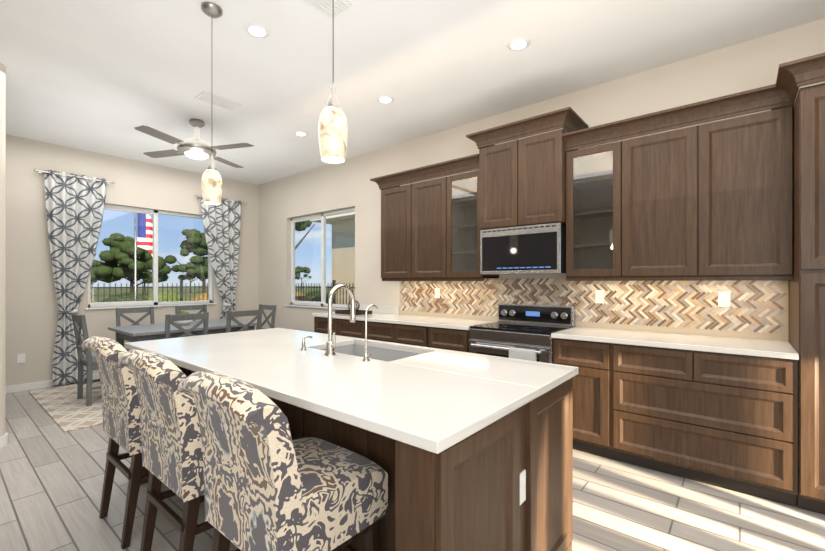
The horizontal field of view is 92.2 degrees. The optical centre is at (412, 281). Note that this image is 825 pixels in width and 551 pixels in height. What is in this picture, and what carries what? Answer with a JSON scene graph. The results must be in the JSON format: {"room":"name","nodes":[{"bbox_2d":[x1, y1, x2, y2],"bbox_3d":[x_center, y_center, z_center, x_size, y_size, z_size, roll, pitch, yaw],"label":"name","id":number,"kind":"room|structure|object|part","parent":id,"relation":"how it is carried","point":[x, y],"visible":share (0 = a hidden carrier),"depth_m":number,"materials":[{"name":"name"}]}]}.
{"room":"kitchen","nodes":[
{"label":"kitchen","id":0,"kind":"room"},
{"bbox_2d":[0,63,5,436],"bbox_3d":[-4.482,-0.215,1.874,0.140,3.090,3.590,0,0,40],"label":"wall","id":1,"kind":"structure","parent":0,"point":[2,249],"depth_m":3.21,"materials":[{"name":"paint"}]},
{"bbox_2d":[0,373,99,447],"bbox_3d":[-4.076,1.288,3.742,2.450,0.085,6.990,0,0,40],"label":"baseboard","id":2,"kind":"structure","parent":1,"relation":"attached to","point":[20,388],"depth_m":4.85,"materials":[{"name":"white wood"}]},
{"bbox_2d":[6,134,258,385],"bbox_3d":[-5.079,-0.215,4.569,0.150,3.090,7.290,0,0,40],"label":"wall","id":3,"kind":"structure","parent":0,"point":[32,314],"depth_m":5.07,"materials":[{"name":"paint"}]},
{"bbox_2d":[17,353,24,363],"bbox_3d":[-4.760,0.930,4.831,0.007,0.116,0.072,0,0,39],"label":"electrical outlet plate","id":4,"kind":"object","parent":3,"relation":"attached to","point":[20,357],"depth_m":4.83,"materials":[{"name":"white plastic"}]},
{"bbox_2d":[34,169,114,385],"bbox_3d":[-4.359,-0.043,5.161,0.203,2.715,0.824,0,0,40],"label":"curtain","id":5,"kind":"object","parent":3,"relation":"hanging from","point":[75,204],"visible":0.9,"depth_m":5.11,"materials":[{"name":"fabric"}]},
{"bbox_3d":[-4.396,-1.370,5.191,0.108,0.052,0.824,0,0,40],"label":"rod","id":6,"kind":"part","parent":5,"relation":"part of","materials":[{"name":"silver metal"}]},
{"bbox_2d":[85,204,216,309],"bbox_3d":[-3.869,-0.360,6.001,0.155,1.460,1.720,0,0,40],"label":"window","id":7,"kind":"structure","parent":3,"relation":"in","point":[155,302],"depth_m":6.00,"materials":[{"name":"white"}]},
{"bbox_2d":[195,194,246,318],"bbox_3d":[-3.163,-0.043,6.612,0.203,2.715,0.864,0,0,40],"label":"curtain","id":8,"kind":"object","parent":3,"relation":"hanging from","point":[221,222],"visible":0.71,"depth_m":6.65,"materials":[{"name":"fabric"}]},
{"bbox_3d":[-3.200,-1.370,6.642,0.108,0.052,0.864,0,0,40],"label":"rod","id":9,"kind":"part","parent":8,"relation":"part of","materials":[{"name":"silver metal"}]},
{"bbox_2d":[0,383,824,550],"bbox_3d":[-1.028,1.390,1.230,10.650,0.120,7.290,0,0,40],"label":"floor","id":10,"kind":"structure","parent":0,"point":[52,472],"depth_m":2.33,"materials":[{"name":"grey tile"}]},
{"bbox_2d":[29,382,102,431],"bbox_3d":[-3.009,1.324,5.170,2.020,0.012,2.650,0,0,40],"label":"rug","id":11,"kind":"object","parent":10,"relation":"on","point":[65,408],"visible":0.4,"depth_m":4.20,"materials":[{"name":"fabric"}]},
{"bbox_2d":[71,313,100,405],"bbox_3d":[-3.490,0.833,4.492,0.440,0.970,0.508,0,0,40],"label":"chair","id":12,"kind":"object","parent":11,"relation":"on","point":[89,360],"visible":0.4,"depth_m":4.28,"materials":[{"name":"grey paint"}]},
{"bbox_2d":[116,307,154,350],"bbox_3d":[-3.620,0.833,5.291,0.508,0.970,0.440,0,0,40],"label":"chair","id":13,"kind":"object","parent":11,"relation":"on","point":[121,311],"visible":0.15,"depth_m":5.42,"materials":[{"name":"grey paint"}]},
{"bbox_2d":[108,319,256,346],"bbox_3d":[-2.921,0.938,5.181,0.950,0.760,1.500,0,0,40],"label":"dining table","id":14,"kind":"object","parent":11,"relation":"on","point":[138,333],"visible":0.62,"depth_m":4.86,"materials":[{"name":"grey paint"}]},
{"bbox_2d":[175,311,192,324],"bbox_3d":[-2.969,0.467,5.156,0.230,0.179,0.230,0,0,40],"label":"centrepiece","id":15,"kind":"object","parent":14,"relation":"on","point":[186,322],"visible":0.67,"depth_m":5.10,"materials":[{"name":"white ceramic"}]},
{"bbox_2d":[164,312,208,338],"bbox_3d":[-2.661,0.833,4.540,0.508,0.970,0.440,0,0,40],"label":"chair","id":16,"kind":"object","parent":11,"relation":"on","point":[171,319],"visible":0.25,"depth_m":4.37,"materials":[{"name":"grey paint"}]},
{"bbox_2d":[175,304,206,320],"bbox_3d":[-3.162,0.833,5.847,0.508,0.970,0.440,0,0,40],"label":"chair","id":17,"kind":"object","parent":11,"relation":"on","point":[201,308],"visible":0.21,"depth_m":6.00,"materials":[{"name":"grey paint"}]},
{"bbox_2d":[226,309,261,332],"bbox_3d":[-2.241,0.833,5.049,0.508,0.970,0.440,0,0,40],"label":"chair","id":18,"kind":"object","parent":11,"relation":"on","point":[231,315],"visible":0.17,"depth_m":4.88,"materials":[{"name":"grey paint"}]},
{"bbox_2d":[256,304,276,329],"bbox_3d":[-2.353,0.833,5.871,0.440,0.970,0.508,0,0,40],"label":"chair","id":19,"kind":"object","parent":11,"relation":"on","point":[272,308],"visible":0.15,"depth_m":6.00,"materials":[{"name":"grey paint"}]},
{"bbox_2d":[82,336,148,549],"bbox_3d":[-1.482,0.808,2.258,0.476,1.044,0.576,0,0,40],"label":"stool","id":20,"kind":"object","parent":10,"relation":"on","point":[121,415],"visible":0.56,"depth_m":2.02,"materials":[{"name":"fabric"}]},
{"bbox_3d":[-1.482,0.576,2.258,0.476,0.579,0.576,0,0,40],"label":"seat","id":21,"kind":"part","parent":20,"relation":"part of","materials":[{"name":"fabric"}]},
{"bbox_2d":[118,349,213,550],"bbox_3d":[-0.973,0.808,1.838,0.476,1.044,0.576,0,0,40],"label":"stool","id":22,"kind":"object","parent":10,"relation":"on","point":[172,450],"visible":0.58,"depth_m":1.61,"materials":[{"name":"fabric"}]},
{"bbox_2d":[176,372,387,550],"bbox_3d":[-0.456,0.808,1.412,0.476,1.044,0.576,0,0,40],"label":"stool","id":23,"kind":"object","parent":10,"relation":"on","point":[270,484],"visible":1,"depth_m":1.26,"materials":[{"name":"fabric"}]},
{"bbox_2d":[314,316,335,334],"bbox_3d":[-0.905,0.888,5.245,0.495,0.884,0.630,0,0,40],"label":"base cabinet","id":24,"kind":"object","parent":10,"relation":"on","point":[320,322],"depth_m":5.03,"materials":[{"name":"brown wood"}]},
{"bbox_2d":[127,348,572,550],"bbox_3d":[-0.568,0.888,2.298,2.570,0.885,1.125,0,0,40],"label":"kitchen island","id":25,"kind":"object","parent":10,"relation":"on","point":[466,451],"depth_m":1.40,"materials":[{"name":"brown wood"}]},
{"bbox_2d":[125,328,577,455],"bbox_3d":[-0.569,0.428,2.296,2.608,0.035,1.160,0,0,40],"label":"island countertop","id":26,"kind":"structure","parent":25,"relation":"on","point":[431,400],"depth_m":1.67,"materials":[{"name":"white stone"}]},
{"bbox_2d":[297,336,312,351],"bbox_3d":[-0.643,0.368,2.412,0.036,0.084,0.080,0,0,40],"label":"soap dispenser","id":27,"kind":"object","parent":26,"relation":"on","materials":[{"name":"silver metal"}]},
{"bbox_2d":[321,284,356,355],"bbox_3d":[-0.401,0.211,2.285,0.098,0.398,0.220,0,0,40],"label":"faucet","id":28,"kind":"object","parent":26,"relation":"on","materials":[{"name":"silver metal"}]},
{"bbox_2d":[361,305,380,359],"bbox_3d":[-0.216,0.265,2.087,0.051,0.291,0.106,0,0,40],"label":"faucet","id":29,"kind":"object","parent":26,"relation":"on","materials":[{"name":"silver metal"}]},
{"bbox_2d":[341,344,412,359],"bbox_3d":[-0.270,0.550,2.439,0.732,0.233,0.432,0,0,40],"label":"sink","id":30,"kind":"object","parent":26,"relation":"in","point":[386,353],"depth_m":2.66,"materials":[{"name":"grey metal"}]},
{"bbox_2d":[516,469,525,507],"bbox_3d":[0.408,0.772,1.487,0.007,0.115,0.070,0,0,40],"label":"outlet","id":31,"kind":"object","parent":25,"relation":"attached to","point":[522,471],"depth_m":1.49,"materials":[{"name":"white plastic"}]},
{"bbox_2d":[336,316,363,338],"bbox_3d":[-0.530,0.888,4.936,0.478,0.884,0.630,0,0,40],"label":"base cabinet","id":32,"kind":"object","parent":10,"relation":"on","point":[346,328],"depth_m":4.72,"materials":[{"name":"brown wood"}]},
{"bbox_2d":[364,320,391,341],"bbox_3d":[-0.172,0.888,4.641,0.449,0.884,0.630,0,0,40],"label":"base cabinet","id":33,"kind":"object","parent":10,"relation":"on","point":[378,330],"depth_m":4.40,"materials":[{"name":"brown wood"}]},
{"bbox_2d":[392,324,423,346],"bbox_3d":[0.175,0.888,4.355,0.451,0.884,0.630,0,0,40],"label":"base cabinet","id":34,"kind":"object","parent":10,"relation":"on","point":[409,334],"depth_m":4.13,"materials":[{"name":"brown wood"}]},
{"bbox_2d":[424,324,463,351],"bbox_3d":[0.535,0.888,4.058,0.482,0.884,0.630,0,0,40],"label":"base cabinet","id":35,"kind":"object","parent":10,"relation":"on","point":[439,338],"depth_m":3.85,"materials":[{"name":"brown wood"}]},
{"bbox_2d":[464,328,551,362],"bbox_3d":[1.010,0.878,3.655,0.760,0.904,0.648,0,0,40],"label":"oven","id":36,"kind":"object","parent":10,"relation":"on","point":[500,342],"depth_m":3.39,"materials":[{"name":"silver metal"}]},
{"bbox_2d":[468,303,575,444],"bbox_3d":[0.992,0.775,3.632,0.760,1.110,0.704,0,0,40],"label":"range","id":37,"kind":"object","parent":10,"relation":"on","point":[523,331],"depth_m":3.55,"materials":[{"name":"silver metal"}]},
{"bbox_2d":[552,336,607,457],"bbox_3d":[1.480,0.888,3.278,0.437,0.884,0.630,0,0,40],"label":"base cabinet","id":38,"kind":"object","parent":10,"relation":"on","point":[590,385],"depth_m":3.01,"materials":[{"name":"brown wood"}]},
{"bbox_2d":[608,340,795,506],"bbox_3d":[2.029,0.888,2.826,0.984,0.884,0.630,0,0,40],"label":"base cabinet","id":39,"kind":"object","parent":10,"relation":"on","point":[727,420],"depth_m":2.55,"materials":[{"name":"brown wood"}]},
{"bbox_2d":[312,312,795,355],"bbox_3d":[0.652,0.425,3.955,4.544,0.040,0.640,0,0,40],"label":"countertop","id":40,"kind":"structure","parent":39,"relation":"on","point":[625,335],"depth_m":3.10,"materials":[{"name":"white stone"}]},
{"bbox_2d":[335,300,371,314],"bbox_3d":[-0.760,0.320,5.131,0.400,0.178,0.280,0,0,40],"label":"decorative tray","id":41,"kind":"object","parent":40,"relation":"on","point":[360,312],"visible":0.6,"depth_m":5.09,"materials":[{"name":"brown wood"}]},
{"bbox_2d":[784,56,824,514],"bbox_3d":[2.588,0.048,2.359,0.470,2.564,0.640,0,0,40],"label":"tall cabinet","id":42,"kind":"object","parent":10,"relation":"on","point":[807,280],"depth_m":2.24,"materials":[{"name":"brown wood"}]},
{"bbox_2d":[0,0,824,184],"bbox_3d":[-1.028,-1.820,1.230,10.650,0.120,7.290,0,0,40],"label":"ceiling","id":43,"kind":"structure","parent":0,"point":[106,77],"depth_m":3.17,"materials":[{"name":"paint"}]},
{"bbox_2d":[134,119,253,167],"bbox_3d":[-2.357,-1.554,4.341,1.048,0.409,1.048,0,0,-30],"label":"ceiling fan","id":44,"kind":"object","parent":43,"relation":"hanging from","point":[196,148],"visible":0.96,"depth_m":4.24,"materials":[{"name":"silver metal"}]},
{"bbox_2d":[201,2,222,204],"bbox_3d":[-1.290,-1.132,2.554,0.124,1.254,0.124,0,0,40],"label":"pendant light","id":45,"kind":"object","parent":43,"relation":"hanging from","point":[211,183],"visible":1,"depth_m":2.52,"materials":[{"name":"beige glass"}]},
{"bbox_2d":[195,91,240,110],"bbox_3d":[-1.885,-1.752,3.861,0.200,0.016,0.360,0,0,39],"label":"ceiling vent","id":46,"kind":"object","parent":43,"relation":"in","point":[207,97],"depth_m":3.84,"materials":[{"name":"white"}]},
{"bbox_2d":[244,22,270,37],"bbox_3d":[-1.084,-1.754,2.773,0.175,0.012,0.175,0,0,33],"label":"recessed light","id":47,"kind":"object","parent":43,"relation":"in","point":[257,29],"depth_m":2.76,"materials":[{"name":"white glass"}]},
{"bbox_2d":[293,130,308,135],"bbox_3d":[-1.318,-1.754,4.689,0.175,0.012,0.175,0,0,15],"label":"recessed light","id":48,"kind":"object","parent":43,"relation":"in","point":[298,132],"depth_m":4.67,"materials":[{"name":"white glass"}]},
{"bbox_2d":[304,0,352,18],"bbox_3d":[-0.569,-1.752,2.439,0.200,0.016,0.360,0,0,39],"label":"ceiling vent","id":49,"kind":"object","parent":43,"relation":"in","point":[326,7],"depth_m":2.51,"materials":[{"name":"white"}]},
{"bbox_2d":[318,0,347,162],"bbox_3d":[-0.329,-1.132,1.645,0.124,1.254,0.124,0,0,40],"label":"pendant light","id":50,"kind":"object","parent":43,"relation":"hanging from","point":[333,132],"visible":1,"depth_m":1.60,"materials":[{"name":"beige glass"}]},
{"bbox_2d":[376,95,393,102],"bbox_3d":[-0.261,-1.754,3.818,0.175,0.012,0.175,0,0,15],"label":"recessed light","id":51,"kind":"object","parent":43,"relation":"in","point":[382,98],"depth_m":3.80,"materials":[{"name":"white glass"}]},
{"bbox_2d":[506,36,530,50],"bbox_3d":[0.783,-1.754,2.931,0.175,0.012,0.175,0,0,15],"label":"recessed light","id":52,"kind":"object","parent":43,"relation":"in","point":[521,42],"depth_m":2.91,"materials":[{"name":"white glass"}]},
{"bbox_2d":[259,18,824,341],"bbox_3d":[1.301,-0.215,3.936,10.500,3.090,0.150,0,0,40],"label":"wall","id":53,"kind":"structure","parent":0,"point":[721,72],"depth_m":4.72,"materials":[{"name":"paint"}]},
{"bbox_2d":[285,208,354,309],"bbox_3d":[-1.422,-0.335,6.152,1.740,1.470,0.155,0,0,40],"label":"window","id":54,"kind":"structure","parent":53,"relation":"in","point":[311,303],"depth_m":6.18,"materials":[{"name":"white"}]},
{"bbox_2d":[355,304,399,315],"bbox_3d":[-0.495,0.360,5.302,0.831,0.099,0.020,0,0,40],"label":"backsplash","id":55,"kind":"structure","parent":53,"relation":"attached to","point":[381,308],"depth_m":5.22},
{"bbox_2d":[380,172,407,279],"bbox_3d":[-0.088,-0.637,4.753,0.478,1.194,0.350,0,0,40],"label":"upper cabinet","id":56,"kind":"object","parent":53,"relation":"attached to","point":[394,197],"depth_m":4.63,"materials":[{"name":"brown wood"}]},
{"bbox_2d":[435,288,439,297],"bbox_3d":[0.290,0.130,4.659,0.072,0.116,0.007,0,0,39],"label":"electrical outlet plate","id":57,"kind":"object","parent":53,"relation":"attached to","point":[437,290],"depth_m":4.65,"materials":[{"name":"white plastic"}]},
{"bbox_2d":[408,160,471,279],"bbox_3d":[0.304,-0.637,4.430,0.539,1.194,0.350,0,0,40],"label":"upper cabinet","id":58,"kind":"object","parent":53,"relation":"attached to","point":[440,209],"depth_m":4.28,"materials":[{"name":"brown wood"}]},
{"bbox_2d":[476,112,579,231],"bbox_3d":[1.078,-0.960,3.737,0.800,0.910,0.434,0,0,40],"label":"upper cabinet","id":59,"kind":"object","parent":53,"relation":"attached to","point":[525,182],"depth_m":3.52,"materials":[{"name":"brown wood"}]},
{"bbox_2d":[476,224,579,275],"bbox_3d":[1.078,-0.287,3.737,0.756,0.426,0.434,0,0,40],"label":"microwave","id":60,"kind":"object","parent":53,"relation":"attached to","point":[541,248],"depth_m":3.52,"materials":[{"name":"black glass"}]},
{"bbox_2d":[480,222,575,274],"bbox_3d":[1.077,-0.287,3.736,0.756,0.425,0.436,0,0,40],"label":"microwave","id":61,"kind":"object","parent":53,"relation":"attached to","point":[532,247],"depth_m":3.53,"materials":[{"name":"silver metal"}]},
{"bbox_2d":[595,290,603,302],"bbox_3d":[1.663,0.130,3.527,0.072,0.116,0.007,0,0,39],"label":"electrical outlet plate","id":62,"kind":"object","parent":53,"relation":"attached to","point":[599,294],"depth_m":3.53,"materials":[{"name":"white plastic"}]},
{"bbox_2d":[612,124,695,279],"bbox_3d":[1.910,-0.576,3.106,0.549,1.070,0.350,0,0,40],"label":"upper cabinet","id":63,"kind":"object","parent":53,"relation":"attached to","point":[671,234],"depth_m":2.97,"materials":[{"name":"brown wood"}]},
{"bbox_2d":[718,292,729,306],"bbox_3d":[2.335,0.130,2.973,0.072,0.116,0.007,0,0,39],"label":"electrical outlet plate","id":64,"kind":"object","parent":53,"relation":"attached to","point":[723,299],"depth_m":2.97,"materials":[{"name":"white plastic"}]},
{"bbox_2d":[696,84,791,279],"bbox_3d":[2.309,-0.637,2.776,0.487,1.194,0.350,0,0,40],"label":"upper cabinet","id":65,"kind":"object","parent":53,"relation":"attached to","point":[744,163],"depth_m":2.64,"materials":[{"name":"brown wood"}]},
{"label":"outside","id":66,"kind":"structure","parent":0,"visible":0},
{"bbox_2d":[91,286,330,301],"bbox_3d":[-21.324,1.630,37.017,160.000,0.300,150.000,0,0,40],"label":"ground","id":67,"kind":"structure","parent":66,"point":[112,291],"depth_m":69.13,"materials":[{"name":"green plant"}]},
{"bbox_2d":[134,213,136,300],"bbox_3d":[-5.793,-0.080,8.301,0.078,3.120,0.074,0,0,40],"label":"flagpole","id":68,"kind":"object","parent":67,"relation":"on","point":[135,252],"depth_m":8.29,"materials":[{"name":"silver metal"}]},
{"bbox_2d":[137,213,152,256],"bbox_3d":[-5.664,-0.980,8.473,0.107,1.080,0.360,0,0,40],"label":"flag","id":69,"kind":"object","parent":68,"relation":"attached to","point":[147,233],"depth_m":8.43,"materials":[{"name":"fabric"}]},
{"bbox_2d":[91,220,314,295],"bbox_3d":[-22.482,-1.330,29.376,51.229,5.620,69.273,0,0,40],"label":"tree","id":70,"kind":"object","parent":67,"relation":"on","point":[147,254],"depth_m":18.45,"materials":[{"name":"green plant"}]},
{"bbox_2d":[91,290,327,303],"bbox_3d":[-8.250,0.980,9.798,4.883,1.515,18.277,0,0,40],"label":"bush","id":71,"kind":"object","parent":67,"relation":"on","point":[150,297],"depth_m":12.33,"materials":[{"name":"green plant"}]},
{"bbox_2d":[91,280,354,304],"bbox_3d":[-3.723,0.715,3.322,13.988,1.530,12.450,0,0,40],"label":"fence","id":72,"kind":"object","parent":67,"relation":"on","point":[181,286],"depth_m":10.38,"materials":[{"name":"black metal"}]},
{"bbox_2d":[310,211,354,304],"bbox_3d":[-9.557,-1.045,14.190,37.700,5.050,30.740,0,0,40],"label":"house","id":73,"kind":"structure","parent":67,"relation":"on","point":[347,258],"depth_m":11.60,"materials":[{"name":"white"}]}
]}

